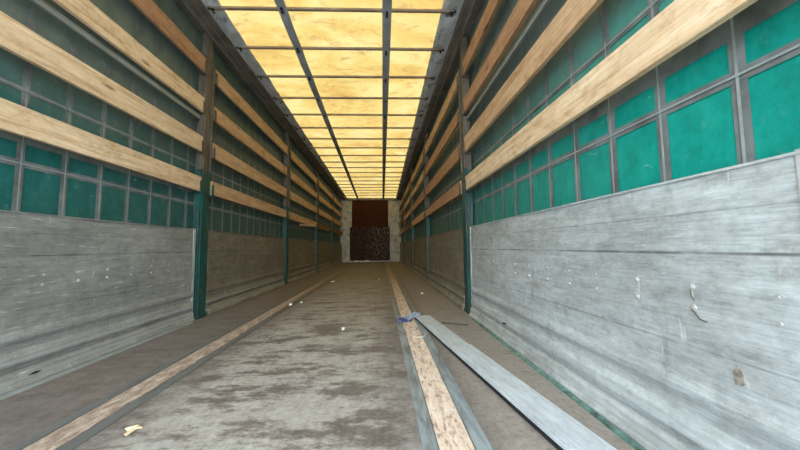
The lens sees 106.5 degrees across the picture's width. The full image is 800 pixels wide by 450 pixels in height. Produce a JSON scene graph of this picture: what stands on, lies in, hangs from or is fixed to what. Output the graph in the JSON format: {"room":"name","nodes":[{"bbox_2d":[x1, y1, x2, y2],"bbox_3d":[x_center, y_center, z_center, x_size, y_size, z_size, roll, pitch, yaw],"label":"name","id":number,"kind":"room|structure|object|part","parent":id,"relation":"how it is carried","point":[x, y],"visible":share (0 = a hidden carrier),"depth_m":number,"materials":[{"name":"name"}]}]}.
{"room":"cargo space","nodes":[
{"label":"cargo space","id":0,"kind":"room"},
{"bbox_2d":[0,262,634,449],"bbox_3d":[-0.798,1.138,6.000,2.720,0.120,13.614,0,-4,-4],"label":"floor","id":1,"kind":"structure","parent":0,"point":[299,380],"depth_m":1.37,"materials":[{"name":"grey wood"}]},
{"bbox_2d":[0,322,192,399],"bbox_3d":[-1.698,0.742,1.423,0.024,0.012,2.240,0,-4,-4],"label":"trim","id":2,"kind":"structure","parent":1,"relation":"on","point":[16,391],"depth_m":1.60,"materials":[{"name":"metal"}]},
{"bbox_2d":[0,210,195,394],"bbox_3d":[-1.756,0.351,1.521,0.066,0.808,2.274,0,-4,-4],"label":"panel","id":3,"kind":"object","parent":1,"relation":"on","point":[74,291],"visible":1,"depth_m":1.65,"materials":[{"name":"wood"}]},
{"bbox_2d":[124,425,142,435],"bbox_3d":[-0.928,0.705,1.028,0.043,0.010,0.051,-2,-4,19],"label":"chip","id":4,"kind":"object","parent":1,"relation":"on","point":[131,429],"visible":1,"depth_m":1.03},
{"bbox_2d":[6,262,353,449],"bbox_3d":[-1.535,1.082,5.952,0.044,0.006,13.604,0,-4,-4],"label":"trim","id":5,"kind":"structure","parent":1,"relation":"on","point":[59,424],"depth_m":1.32,"materials":[{"name":"metal"}]},
{"bbox_2d":[22,262,355,449],"bbox_3d":[-1.456,1.082,5.957,0.102,0.005,13.604,0,-4,-4],"label":"trim","id":6,"kind":"structure","parent":1,"relation":"on","point":[64,434],"depth_m":1.32,"materials":[{"name":"brown wood"}]},
{"bbox_2d":[193,33,217,319],"bbox_3d":[-1.851,-0.503,2.823,0.078,2.705,0.220,0,-4,-4],"label":"post","id":7,"kind":"object","parent":1,"relation":"on","point":[207,82],"visible":0.94,"depth_m":2.79,"materials":[{"name":"metal"}]},
{"bbox_2d":[130,0,205,71],"bbox_3d":[-1.763,-1.583,1.665,0.024,0.144,2.300,0,-4,-4],"label":"wooden side slat","id":8,"kind":"object","parent":7,"relation":"attached to","point":[148,8],"visible":1,"depth_m":2.34,"materials":[{"name":"brown wood"}]},
{"bbox_2d":[56,262,357,449],"bbox_3d":[-1.372,1.081,5.963,0.050,0.006,13.604,0,-4,-4],"label":"trim","id":9,"kind":"structure","parent":1,"relation":"on","point":[80,439],"depth_m":1.31,"materials":[{"name":"metal"}]},
{"bbox_2d":[205,230,284,314],"bbox_3d":[-1.913,0.535,3.986,0.066,0.808,2.274,0,-4,-4],"label":"panel","id":10,"kind":"object","parent":1,"relation":"on","point":[240,267],"visible":0.98,"depth_m":3.51,"materials":[{"name":"wood"}]},
{"bbox_2d":[282,132,290,284],"bbox_3d":[-2.009,-0.319,5.287,0.078,2.705,0.220,0,-4,-4],"label":"post","id":11,"kind":"object","parent":1,"relation":"on","point":[286,179],"visible":0.89,"depth_m":5.25,"materials":[{"name":"metal"}]},
{"bbox_2d":[210,181,286,217],"bbox_3d":[-1.909,-0.275,4.046,0.024,0.136,2.300,0,-4,-4],"label":"wooden side slat","id":12,"kind":"object","parent":11,"relation":"attached to","point":[220,191],"visible":0.98,"depth_m":3.57,"materials":[{"name":"beige wood"}]},
{"bbox_2d":[212,143,286,196],"bbox_3d":[-1.913,-0.644,4.074,0.024,0.148,2.300,0,-4,-4],"label":"wooden side slat","id":13,"kind":"object","parent":11,"relation":"attached to","point":[222,156],"visible":0.99,"depth_m":3.62,"materials":[{"name":"beige wood"}]},
{"bbox_2d":[213,107,286,175],"bbox_3d":[-1.917,-1.015,4.101,0.024,0.142,2.300,0,-4,-4],"label":"wooden side slat","id":14,"kind":"object","parent":11,"relation":"attached to","point":[223,121],"visible":0.99,"depth_m":3.66,"materials":[{"name":"beige wood"}]},
{"bbox_2d":[215,70,287,153],"bbox_3d":[-1.921,-1.398,4.129,0.024,0.143,2.300,0,-4,-4],"label":"wooden side slat","id":15,"kind":"object","parent":11,"relation":"attached to","point":[224,86],"visible":0.99,"depth_m":3.68,"materials":[{"name":"beige wood"}]},
{"bbox_2d":[289,212,316,226],"bbox_3d":[-2.022,-0.041,6.510,0.113,0.232,2.300,0,-4,-4],"label":"wooden side slat","id":16,"kind":"object","parent":11,"relation":"attached to","point":[306,222],"visible":0.99,"depth_m":6.17,"materials":[{"name":"beige wood"}]},
{"bbox_2d":[290,191,316,212],"bbox_3d":[-2.070,-0.461,6.538,0.024,0.147,2.300,0,-4,-4],"label":"wooden side slat","id":17,"kind":"object","parent":11,"relation":"attached to","point":[294,197],"visible":1,"depth_m":6.26,"materials":[{"name":"beige wood"}]},
{"bbox_2d":[290,171,316,198],"bbox_3d":[-2.074,-0.832,6.565,0.024,0.141,2.300,0,-4,-4],"label":"wooden side slat","id":18,"kind":"object","parent":11,"relation":"attached to","point":[294,178],"visible":1,"depth_m":6.26,"materials":[{"name":"beige wood"}]},
{"bbox_2d":[288,238,315,282],"bbox_3d":[-2.071,0.719,6.450,0.066,0.808,2.274,0,-4,-4],"label":"panel","id":19,"kind":"object","parent":1,"relation":"on","point":[301,253],"visible":0.98,"depth_m":6.17,"materials":[{"name":"wood"}]},
{"bbox_2d":[314,168,318,272],"bbox_3d":[-2.167,-0.135,7.751,0.078,2.705,0.220,0,-4,-4],"label":"post","id":20,"kind":"object","parent":1,"relation":"on","point":[316,169],"visible":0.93,"depth_m":7.73,"materials":[{"name":"metal"}]},
{"bbox_2d":[290,150,316,183],"bbox_3d":[-2.078,-1.213,6.593,0.024,0.145,2.300,0,-4,-4],"label":"wooden side slat","id":21,"kind":"object","parent":20,"relation":"attached to","point":[294,158],"visible":1,"depth_m":6.27,"materials":[{"name":"beige wood"}]},
{"bbox_2d":[318,195,332,209],"bbox_3d":[-2.232,-0.648,9.029,0.024,0.140,2.300,0,-4,-4],"label":"wooden side slat","id":22,"kind":"object","parent":20,"relation":"attached to","point":[320,198],"visible":0.99,"depth_m":8.80,"materials":[{"name":"beige wood"}]},
{"bbox_2d":[318,208,332,220],"bbox_3d":[-2.228,-0.279,9.002,0.024,0.150,2.300,0,-4,-4],"label":"wooden side slat","id":23,"kind":"object","parent":20,"relation":"attached to","point":[322,213],"visible":0.99,"depth_m":8.85,"materials":[{"name":"beige wood"}]},
{"bbox_2d":[318,223,332,231],"bbox_3d":[-2.224,0.096,8.974,0.024,0.136,2.300,0,-4,-4],"label":"wooden side slat","id":24,"kind":"object","parent":20,"relation":"attached to","point":[323,227],"visible":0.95,"depth_m":8.69,"materials":[{"name":"brown wood"}]},
{"bbox_2d":[319,181,332,198],"bbox_3d":[-2.236,-1.030,9.058,0.024,0.144,2.300,0,-4,-4],"label":"wooden side slat","id":25,"kind":"object","parent":20,"relation":"attached to","point":[321,185],"visible":0.96,"depth_m":8.87,"materials":[{"name":"beige wood"}]},
{"bbox_2d":[317,241,331,271],"bbox_3d":[-2.229,0.903,8.914,0.066,0.808,2.274,0,-4,-4],"label":"panel","id":26,"kind":"object","parent":1,"relation":"on","point":[324,248],"visible":0.97,"depth_m":8.79,"materials":[{"name":"wood"}]},
{"bbox_2d":[330,187,333,265],"bbox_3d":[-2.324,0.049,10.215,0.078,2.705,0.220,0,-4,-4],"label":"post","id":27,"kind":"object","parent":1,"relation":"on","point":[332,200],"visible":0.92,"depth_m":10.15,"materials":[{"name":"metal"}]},
{"bbox_2d":[333,196,342,208],"bbox_3d":[-2.399,-0.838,11.609,0.024,0.145,2.476,0,-4,-4],"label":"wooden side slat","id":28,"kind":"object","parent":27,"relation":"attached to","point":[334,198],"visible":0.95,"depth_m":11.33,"materials":[{"name":"beige wood"}]},
{"bbox_2d":[333,218,342,226],"bbox_3d":[-2.391,-0.087,11.554,0.024,0.148,2.476,0,-4,-4],"label":"wooden side slat","id":29,"kind":"object","parent":27,"relation":"attached to","point":[335,220],"visible":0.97,"depth_m":11.56,"materials":[{"name":"beige wood"}]},
{"bbox_2d":[333,207,342,217],"bbox_3d":[-2.395,-0.459,11.581,0.024,0.142,2.476,0,-4,-4],"label":"wooden side slat","id":30,"kind":"object","parent":27,"relation":"attached to","point":[335,210],"visible":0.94,"depth_m":11.58,"materials":[{"name":"beige wood"}]},
{"bbox_2d":[333,229,342,234],"bbox_3d":[-2.388,0.286,11.526,0.024,0.136,2.476,0,-4,-4],"label":"wooden side slat","id":31,"kind":"object","parent":27,"relation":"attached to","point":[335,231],"visible":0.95,"depth_m":11.42,"materials":[{"name":"brown wood"}]},
{"bbox_2d":[333,243,341,265],"bbox_3d":[-2.393,1.093,11.462,0.064,0.808,2.444,0,-4,-4],"label":"panel","id":32,"kind":"object","parent":1,"relation":"on","point":[337,247],"visible":0.85,"depth_m":11.43,"materials":[{"name":"wood"}]},
{"bbox_2d":[399,242,403,264],"bbox_3d":[0.084,1.077,11.587,0.064,0.808,2.514,0,-4,-4],"label":"panel","id":33,"kind":"object","parent":1,"relation":"on","point":[402,243],"visible":0.79,"depth_m":11.42,"materials":[{"name":"wood"}]},
{"bbox_2d":[403,187,405,264],"bbox_3d":[0.167,0.030,10.306,0.078,2.705,0.220,0,-4,-4],"label":"post","id":34,"kind":"object","parent":1,"relation":"on","point":[404,200],"visible":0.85,"depth_m":10.24,"materials":[{"name":"metal"}]},
{"bbox_2d":[404,208,410,220],"bbox_3d":[0.223,-0.296,9.090,0.024,0.147,2.300,0,-4,-4],"label":"wooden side slat","id":35,"kind":"object","parent":34,"relation":"attached to","point":[408,214],"visible":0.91,"depth_m":8.90,"materials":[{"name":"beige wood"}]},
{"bbox_2d":[384,262,438,449],"bbox_3d":[-0.233,1.074,6.036,0.047,0.006,13.604,0,-4,-4],"label":"trim","id":36,"kind":"structure","parent":1,"relation":"on","point":[427,436],"depth_m":1.28,"materials":[{"name":"metal"}]},
{"bbox_2d":[410,168,413,269],"bbox_3d":[0.325,-0.154,7.842,0.078,2.705,0.220,0,-4,-4],"label":"post","id":37,"kind":"object","parent":1,"relation":"on","point":[412,184],"visible":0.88,"depth_m":7.80,"materials":[{"name":"metal"}]},
{"bbox_2d":[404,182,409,198],"bbox_3d":[0.215,-1.050,9.146,0.024,0.144,2.300,0,-4,-4],"label":"wooden side slat","id":38,"kind":"object","parent":37,"relation":"attached to","point":[408,186],"visible":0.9,"depth_m":8.90,"materials":[{"name":"brown wood"}]},
{"bbox_2d":[404,194,410,209],"bbox_3d":[0.220,-0.666,9.117,0.024,0.140,2.300,0,-4,-4],"label":"wooden side slat","id":39,"kind":"object","parent":37,"relation":"attached to","point":[408,200],"visible":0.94,"depth_m":8.89,"materials":[{"name":"beige wood"}]},
{"bbox_2d":[404,222,410,231],"bbox_3d":[0.227,0.075,9.062,0.024,0.133,2.300,0,-4,-4],"label":"wooden side slat","id":40,"kind":"object","parent":37,"relation":"attached to","point":[408,226],"visible":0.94,"depth_m":8.92,"materials":[{"name":"brown wood"}]},
{"bbox_2d":[412,237,425,280],"bbox_3d":[0.406,0.700,6.539,0.066,0.808,2.274,0,-4,-4],"label":"panel","id":41,"kind":"object","parent":1,"relation":"on","point":[419,245],"visible":0.94,"depth_m":6.26,"materials":[{"name":"wood"}]},
{"bbox_2d":[423,132,429,281],"bbox_3d":[0.482,-0.338,5.378,0.078,2.705,0.220,0,-4,-4],"label":"post","id":42,"kind":"object","parent":1,"relation":"on","point":[425,157],"visible":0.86,"depth_m":5.33,"materials":[{"name":"metal"}]},
{"bbox_2d":[411,150,423,183],"bbox_3d":[0.373,-1.233,6.681,0.024,0.143,2.300,0,-4,-4],"label":"wooden side slat","id":43,"kind":"object","parent":42,"relation":"attached to","point":[421,159],"visible":0.98,"depth_m":6.43,"materials":[{"name":"beige wood"}]},
{"bbox_2d":[411,191,423,212],"bbox_3d":[0.381,-0.478,6.626,0.024,0.150,2.300,0,-4,-4],"label":"wooden side slat","id":44,"kind":"object","parent":42,"relation":"attached to","point":[420,199],"visible":0.97,"depth_m":6.30,"materials":[{"name":"brown wood"}]},
{"bbox_2d":[411,171,423,197],"bbox_3d":[0.377,-0.850,6.653,0.024,0.143,2.300,0,-4,-4],"label":"wooden side slat","id":45,"kind":"object","parent":42,"relation":"attached to","point":[421,179],"visible":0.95,"depth_m":6.45,"materials":[{"name":"beige wood"}]},
{"bbox_2d":[412,211,424,226],"bbox_3d":[0.385,-0.109,6.598,0.024,0.134,2.300,0,-4,-4],"label":"wooden side slat","id":46,"kind":"object","parent":42,"relation":"attached to","point":[420,217],"visible":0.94,"depth_m":6.32,"materials":[{"name":"beige wood"}]},
{"bbox_2d":[425,108,458,175],"bbox_3d":[0.535,-1.034,4.189,0.024,0.143,2.300,0,-4,-4],"label":"wooden side slat","id":47,"kind":"object","parent":42,"relation":"attached to","point":[452,127],"visible":0.95,"depth_m":3.78,"materials":[{"name":"brown wood"}]},
{"bbox_2d":[426,181,461,216],"bbox_3d":[0.542,-0.294,4.134,0.024,0.136,2.300,0,-4,-4],"label":"wooden side slat","id":48,"kind":"object","parent":42,"relation":"attached to","point":[453,193],"visible":0.95,"depth_m":3.68,"materials":[{"name":"brown wood"}]},
{"bbox_2d":[385,262,474,449],"bbox_3d":[-0.151,1.074,6.042,0.107,0.005,13.604,0,-4,-4],"label":"trim","id":49,"kind":"structure","parent":1,"relation":"on","point":[450,432],"depth_m":1.28,"materials":[{"name":"brown wood"}]},
{"bbox_2d":[396,312,421,322],"bbox_3d":[0.087,0.776,2.542,0.264,0.060,0.119,2,-5,-28],"label":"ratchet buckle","id":50,"kind":"object","parent":49,"relation":"on","point":[406,318],"visible":1,"depth_m":2.49,"materials":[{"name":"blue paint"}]},
{"bbox_3d":[0.034,0.790,2.488,0.119,0.026,0.056,2,-5,-28],"label":"frame","id":51,"kind":"part","parent":50,"relation":"part of","materials":[{"name":"blue paint"}]},
{"bbox_3d":[0.103,0.767,2.526,0.124,0.047,0.073,2,-5,-28],"label":"handle","id":52,"kind":"part","parent":50,"relation":"part of","materials":[{"name":"metal"}]},
{"bbox_2d":[403,326,425,337],"bbox_3d":[0.099,0.778,2.197,0.124,0.012,0.310,1,-4,-17],"label":"cord","id":53,"kind":"object","parent":49,"relation":"on","point":[403,326],"visible":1,"depth_m":2.09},
{"bbox_2d":[388,262,492,449],"bbox_3d":[-0.069,1.073,6.047,0.050,0.006,13.604,0,-4,-4],"label":"trim","id":54,"kind":"structure","parent":1,"relation":"on","point":[476,433],"depth_m":1.26,"materials":[{"name":"metal"}]},
{"bbox_2d":[416,315,467,350],"bbox_3d":[0.275,0.765,2.174,0.132,0.035,0.806,0,-4,-12],"label":"plank","id":55,"kind":"object","parent":1,"relation":"on","point":[438,330],"visible":0.88,"depth_m":2.07,"materials":[{"name":"wood"}]},
{"bbox_2d":[427,228,464,309],"bbox_3d":[0.564,0.516,4.075,0.066,0.808,2.274,0,-4,-4],"label":"panel","id":56,"kind":"object","parent":1,"relation":"on","point":[445,250],"visible":0.98,"depth_m":3.64,"materials":[{"name":"wood"}]},
{"bbox_2d":[442,322,467,324],"bbox_3d":[0.438,0.791,2.392,0.211,0.013,0.019,-2,-5,22],"label":"rod","id":57,"kind":"object","parent":1,"relation":"on","point":[442,322],"visible":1,"depth_m":2.39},
{"bbox_2d":[456,37,472,313],"bbox_3d":[0.640,-0.522,2.914,0.078,2.705,0.220,0,-4,-4],"label":"post","id":58,"kind":"object","parent":1,"relation":"on","point":[462,81],"visible":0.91,"depth_m":2.87,"materials":[{"name":"metal"}]},
{"bbox_2d":[425,72,457,154],"bbox_3d":[0.531,-1.417,4.217,0.024,0.143,2.300,0,-4,-4],"label":"wooden side slat","id":59,"kind":"object","parent":58,"relation":"attached to","point":[453,90],"visible":0.95,"depth_m":3.82,"materials":[{"name":"beige wood"}]},
{"bbox_2d":[425,144,459,195],"bbox_3d":[0.539,-0.664,4.162,0.024,0.148,2.300,0,-4,-4],"label":"wooden side slat","id":60,"kind":"object","parent":58,"relation":"attached to","point":[453,159],"visible":0.97,"depth_m":3.73,"materials":[{"name":"brown wood"}]},
{"bbox_2d":[464,0,603,151],"bbox_3d":[0.696,-0.850,1.698,0.024,0.150,2.300,0,-4,-4],"label":"wooden side slat","id":61,"kind":"object","parent":58,"relation":"attached to","point":[574,13],"visible":1,"depth_m":1.52,"materials":[{"name":"beige wood"}]},
{"bbox_2d":[449,344,616,449],"bbox_3d":[0.502,0.680,1.097,0.136,0.039,1.399,0,-4,-12],"label":"plank","id":62,"kind":"object","parent":1,"relation":"on","point":[555,425],"visible":1,"depth_m":1.10,"materials":[{"name":"metal"}]},
{"bbox_2d":[472,318,644,449],"bbox_3d":[0.688,0.725,1.507,0.017,0.010,2.100,0,-4,-4],"label":"trim","id":63,"kind":"structure","parent":1,"relation":"on","point":[587,408],"depth_m":1.20,"materials":[{"name":"metal"}]},
{"bbox_2d":[469,149,799,449],"bbox_3d":[0.720,0.334,1.637,0.066,0.808,2.221,0,-4,-4],"label":"panel","id":64,"kind":"object","parent":1,"relation":"on","point":[670,310],"visible":0.99,"depth_m":0.85,"materials":[{"name":"wood"}]},
{"bbox_3d":[-1.694,-0.687,0.359,0.078,2.705,0.220,0,-4,-4],"label":"post","id":65,"kind":"object","parent":1,"relation":"on","visible":0},
{"bbox_2d":[0,97,201,190],"bbox_3d":[-1.751,-0.459,1.582,0.024,0.137,2.300,0,-4,-4],"label":"wooden side slat","id":66,"kind":"object","parent":65,"relation":"attached to","point":[16,119],"visible":1,"depth_m":1.64,"materials":[{"name":"brown wood"}]},
{"bbox_2d":[0,11,202,151],"bbox_3d":[-1.755,-0.828,1.609,0.024,0.148,2.300,0,-4,-4],"label":"wooden side slat","id":67,"kind":"object","parent":65,"relation":"attached to","point":[16,38],"visible":1,"depth_m":1.64,"materials":[{"name":"brown wood"}]},
{"bbox_2d":[30,0,200,118],"bbox_3d":[-1.781,-1.081,1.627,0.018,0.036,2.296,0,-4,-4],"label":"strip","id":68,"kind":"object","parent":65,"relation":"attached to","point":[42,4],"visible":1,"depth_m":1.81,"materials":[{"name":"metal"}]},
{"bbox_2d":[53,0,204,111],"bbox_3d":[-1.759,-1.200,1.637,0.024,0.141,2.300,0,-4,-4],"label":"wooden side slat","id":69,"kind":"object","parent":65,"relation":"attached to","point":[86,12],"visible":1,"depth_m":1.94,"materials":[{"name":"brown wood"}]},
{"bbox_3d":[0.798,-0.706,0.449,0.078,2.705,0.220,0,-4,-4],"label":"post","id":70,"kind":"object","parent":1,"relation":"on","visible":0},
{"bbox_2d":[462,0,501,74],"bbox_3d":[0.689,-1.600,1.753,0.024,0.144,2.300,0,-4,-4],"label":"wooden side slat","id":71,"kind":"object","parent":70,"relation":"attached to","point":[492,6],"visible":1,"depth_m":2.37,"materials":[{"name":"brown wood"}]},
{"bbox_2d":[463,0,537,113],"bbox_3d":[0.693,-1.220,1.725,0.024,0.142,2.300,0,-4,-4],"label":"wooden side slat","id":72,"kind":"object","parent":70,"relation":"attached to","point":[523,8],"visible":1,"depth_m":1.98,"materials":[{"name":"brown wood"}]},
{"bbox_2d":[466,0,550,120],"bbox_3d":[0.717,-1.100,1.718,0.018,0.036,2.296,0,-4,-4],"label":"strip","id":73,"kind":"object","parent":70,"relation":"attached to","point":[544,4],"visible":1,"depth_m":1.86,"materials":[{"name":"metal"}]},
{"bbox_2d":[465,0,757,189],"bbox_3d":[0.700,-0.479,1.670,0.024,0.136,2.300,0,-4,-4],"label":"wooden side slat","id":74,"kind":"object","parent":70,"relation":"attached to","point":[681,23],"visible":1,"depth_m":0.98,"materials":[{"name":"brown wood"}]},
{"bbox_2d":[201,0,463,198],"bbox_3d":[-0.827,-1.645,6.207,2.580,0.060,13.614,0,-4,-4],"label":"ceiling","id":75,"kind":"structure","parent":0,"point":[243,28],"depth_m":3.53,"materials":[{"name":"fabric"}]},
{"bbox_2d":[213,47,340,242],"bbox_3d":[-2.236,-0.529,7.877,0.023,1.887,9.779,0,-4,-4],"label":"curtain","id":76,"kind":"object","parent":75,"relation":"hanging from","point":[296,231],"depth_m":6.26,"materials":[{"name":"fabric"}]},
{"bbox_2d":[207,6,455,16],"bbox_3d":[-0.587,-1.899,2.660,2.177,0.031,0.066,0,-4,-2],"label":"bow","id":77,"kind":"object","parent":75,"relation":"attached to","point":[234,8],"visible":1,"depth_m":2.63,"materials":[{"name":"metal"}]},
{"bbox_2d":[236,46,443,53],"bbox_3d":[-0.620,-1.861,3.176,2.177,0.031,0.066,0,-4,-2],"label":"bow","id":78,"kind":"object","parent":75,"relation":"attached to","point":[237,47],"visible":1,"depth_m":3.15,"materials":[{"name":"metal"}]},
{"bbox_2d":[257,75,434,80],"bbox_3d":[-0.653,-1.822,3.699,2.177,0.031,0.066,0,-4,-2],"label":"bow","id":79,"kind":"object","parent":75,"relation":"attached to","point":[259,76],"visible":1,"depth_m":3.67,"materials":[{"name":"metal"}]},
{"bbox_2d":[273,97,427,100],"bbox_3d":[-0.687,-1.783,4.223,2.177,0.031,0.066,0,-4,-2],"label":"bow","id":80,"kind":"object","parent":75,"relation":"attached to","point":[275,98],"visible":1,"depth_m":4.19,"materials":[{"name":"metal"}]},
{"bbox_2d":[285,113,422,116],"bbox_3d":[-0.721,-1.743,4.753,2.177,0.031,0.066,0,-4,-2],"label":"bow","id":81,"kind":"object","parent":75,"relation":"attached to","point":[287,114],"visible":1,"depth_m":4.73,"materials":[{"name":"metal"}]},
{"bbox_2d":[294,127,418,129],"bbox_3d":[-0.754,-1.704,5.271,2.177,0.031,0.066,0,-4,-2],"label":"bow","id":82,"kind":"object","parent":75,"relation":"attached to","point":[416,128],"visible":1,"depth_m":5.25,"materials":[{"name":"metal"}]},
{"bbox_2d":[302,138,414,140],"bbox_3d":[-0.788,-1.665,5.803,2.177,0.031,0.066,0,-4,-2],"label":"bow","id":83,"kind":"object","parent":75,"relation":"attached to","point":[302,138],"visible":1,"depth_m":5.78,"materials":[{"name":"metal"}]},
{"bbox_2d":[309,147,412,148],"bbox_3d":[-0.822,-1.626,6.325,2.177,0.031,0.066,0,-4,-2],"label":"bow","id":84,"kind":"object","parent":75,"relation":"attached to","point":[309,147],"visible":1,"depth_m":6.30,"materials":[{"name":"metal"}]},
{"bbox_2d":[315,155,409,156],"bbox_3d":[-0.855,-1.586,6.855,2.177,0.031,0.065,0,-4,-2],"label":"bow","id":85,"kind":"object","parent":75,"relation":"attached to","point":[315,155],"visible":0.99,"depth_m":6.82,"materials":[{"name":"metal"}]},
{"bbox_2d":[319,161,407,162],"bbox_3d":[-0.889,-1.547,7.377,2.177,0.031,0.065,0,-4,-2],"label":"bow","id":86,"kind":"object","parent":75,"relation":"attached to","point":[323,161],"visible":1,"depth_m":7.35,"materials":[{"name":"metal"}]},
{"bbox_2d":[323,167,405,168],"bbox_3d":[-0.922,-1.509,7.889,2.177,0.031,0.066,0,-4,-2],"label":"bow","id":87,"kind":"object","parent":75,"relation":"attached to","point":[323,167],"visible":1,"depth_m":7.86,"materials":[{"name":"metal"}]},
{"bbox_2d":[327,172,404,172],"bbox_3d":[-0.955,-1.470,8.415,2.177,0.031,0.066,0,-4,-2],"label":"bow","id":88,"kind":"object","parent":75,"relation":"attached to","point":[327,172],"visible":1,"depth_m":8.38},
{"bbox_2d":[330,176,402,177],"bbox_3d":[-0.989,-1.431,8.936,2.177,0.031,0.066,0,-4,-2],"label":"bow","id":89,"kind":"object","parent":75,"relation":"attached to","point":[354,176],"visible":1,"depth_m":8.92,"materials":[{"name":"metal"}]},
{"bbox_2d":[334,180,401,181],"bbox_3d":[-1.023,-1.391,9.467,2.177,0.031,0.066,0,-4,-2],"label":"bow","id":90,"kind":"object","parent":75,"relation":"attached to","point":[354,180],"visible":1,"depth_m":9.45,"materials":[{"name":"metal"}]},
{"bbox_2d":[336,184,400,184],"bbox_3d":[-1.056,-1.352,9.989,2.177,0.031,0.066,0,-4,-2],"label":"bow","id":91,"kind":"object","parent":75,"relation":"attached to","point":[336,184],"visible":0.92,"depth_m":9.96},
{"bbox_2d":[338,187,399,187],"bbox_3d":[-1.089,-1.313,10.505,2.177,0.031,0.066,0,-4,-2],"label":"bow","id":92,"kind":"object","parent":75,"relation":"attached to","point":[338,187],"visible":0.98,"depth_m":10.47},
{"bbox_2d":[341,190,398,190],"bbox_3d":[-1.123,-1.274,11.038,2.177,0.031,0.066,0,-4,-2],"label":"bow","id":93,"kind":"object","parent":75,"relation":"attached to","point":[341,190],"visible":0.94,"depth_m":11.01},
{"bbox_2d":[343,195,396,195],"bbox_3d":[-1.190,-1.196,12.082,2.177,0.031,0.065,0,-4,-2],"label":"bow","id":94,"kind":"object","parent":75,"relation":"attached to","point":[343,195],"visible":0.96,"depth_m":12.05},
{"bbox_2d":[382,0,391,198],"bbox_3d":[-0.324,-1.600,6.220,0.082,0.053,13.485,0,-4,-3],"label":"belt","id":95,"kind":"object","parent":75,"relation":"attached to","point":[386,4],"visible":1,"depth_m":3.52,"materials":[{"name":"fabric"}]},
{"bbox_3d":[-1.156,-1.235,11.556,2.177,0.031,0.065,0,-4,-2],"label":"bow","id":96,"kind":"object","parent":75,"relation":"attached to","visible":0},
{"bbox_2d":[274,0,358,198],"bbox_3d":[-1.294,-1.595,6.158,0.089,0.051,13.486,0,-4,-4],"label":"belt","id":97,"kind":"object","parent":96,"relation":"attached to","point":[280,4],"visible":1,"depth_m":3.46,"materials":[{"name":"fabric"}]},
{"bbox_2d":[340,198,400,261],"bbox_3d":[-1.247,0.213,12.881,2.720,2.950,0.120,0,-4,-4],"label":"wall","id":98,"kind":"structure","parent":0,"point":[370,229],"depth_m":12.87,"materials":[{"name":"red wood"}]},
{"bbox_2d":[174,0,344,198],"bbox_3d":[-2.042,-1.621,6.126,0.245,0.057,13.613,0,-4,-4],"label":"trim","id":99,"kind":"structure","parent":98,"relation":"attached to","point":[196,11],"depth_m":3.51,"materials":[{"name":"metal"}]},
{"bbox_2d":[0,130,193,227],"bbox_3d":[-1.858,-0.198,2.034,0.023,0.360,1.405,0,-4,-4],"label":"curtain","id":100,"kind":"object","parent":99,"relation":"hanging from","point":[39,177],"depth_m":1.72,"materials":[{"name":"fabric"}]},
{"bbox_2d":[0,47,195,173],"bbox_3d":[-1.861,-0.636,2.055,0.023,0.229,1.434,0,-4,-4],"label":"curtain","id":101,"kind":"object","parent":99,"relation":"hanging from","point":[23,83],"depth_m":1.73,"materials":[{"name":"fabric"}]},
{"bbox_2d":[0,0,196,132],"bbox_3d":[-1.864,-0.984,2.072,0.023,0.141,1.447,0,-4,-4],"label":"curtain","id":102,"kind":"object","parent":99,"relation":"hanging from","point":[25,12],"depth_m":1.77,"materials":[{"name":"fabric"}]},
{"bbox_2d":[89,0,198,91],"bbox_3d":[-1.881,-1.402,2.300,0.023,0.235,1.057,0,-4,-4],"label":"curtain","id":103,"kind":"object","parent":99,"relation":"hanging from","point":[124,13],"depth_m":2.24,"materials":[{"name":"fabric"}]},
{"bbox_2d":[208,193,282,236],"bbox_3d":[-1.989,-0.048,4.094,0.023,0.368,2.240,0,-4,-4],"label":"curtain","id":104,"kind":"object","parent":99,"relation":"hanging from","point":[224,215],"depth_m":3.68,"materials":[{"name":"fabric"}]},
{"bbox_2d":[210,159,282,208],"bbox_3d":[-1.994,-0.481,4.121,0.023,0.231,2.220,0,-4,-4],"label":"curtain","id":105,"kind":"object","parent":99,"relation":"hanging from","point":[221,174],"depth_m":3.74,"materials":[{"name":"fabric"}]},
{"bbox_2d":[213,123,283,185],"bbox_3d":[-1.999,-0.870,4.170,0.023,0.224,2.220,0,-4,-4],"label":"curtain","id":106,"kind":"object","parent":99,"relation":"hanging from","point":[223,139],"depth_m":3.78,"materials":[{"name":"fabric"}]},
{"bbox_3d":[-2.103,0.367,5.976,0.015,1.400,13.616,0,-4,-4],"label":"seam cord","id":107,"kind":"part","parent":106,"relation":"part of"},
{"bbox_2d":[214,86,283,164],"bbox_3d":[-2.002,-1.260,4.191,0.023,0.233,2.213,0,-4,-4],"label":"curtain","id":108,"kind":"object","parent":99,"relation":"hanging from","point":[222,102],"depth_m":3.83,"materials":[{"name":"fabric"}]},
{"bbox_3d":[-2.438,0.243,12.787,0.050,2.700,0.030,0,-4,-4],"label":"corner post","id":109,"kind":"part","parent":98,"relation":"part of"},
{"bbox_3d":[-1.294,-0.520,12.926,1.560,1.240,0.012,0,-4,-4],"label":"panel","id":110,"kind":"part","parent":98,"relation":"part of","materials":[{"name":"red wood"}]},
{"bbox_3d":[-0.053,0.230,12.941,0.050,2.700,0.030,0,-4,-4],"label":"corner post","id":111,"kind":"part","parent":98,"relation":"part of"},
{"bbox_2d":[397,0,484,198],"bbox_3d":[0.410,-1.635,6.284,0.200,0.057,13.613,0,-4,-4],"label":"trim","id":112,"kind":"structure","parent":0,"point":[469,11],"depth_m":3.55,"materials":[{"name":"metal"}]},
{"bbox_2d":[401,0,799,242],"bbox_3d":[0.488,-0.266,6.188,0.029,2.780,13.614,0,-4,-4],"label":"curtain","id":113,"kind":"object","parent":112,"relation":"hanging from","point":[731,96],"visible":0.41,"depth_m":1.07,"materials":[{"name":"fabric"}]}
]}

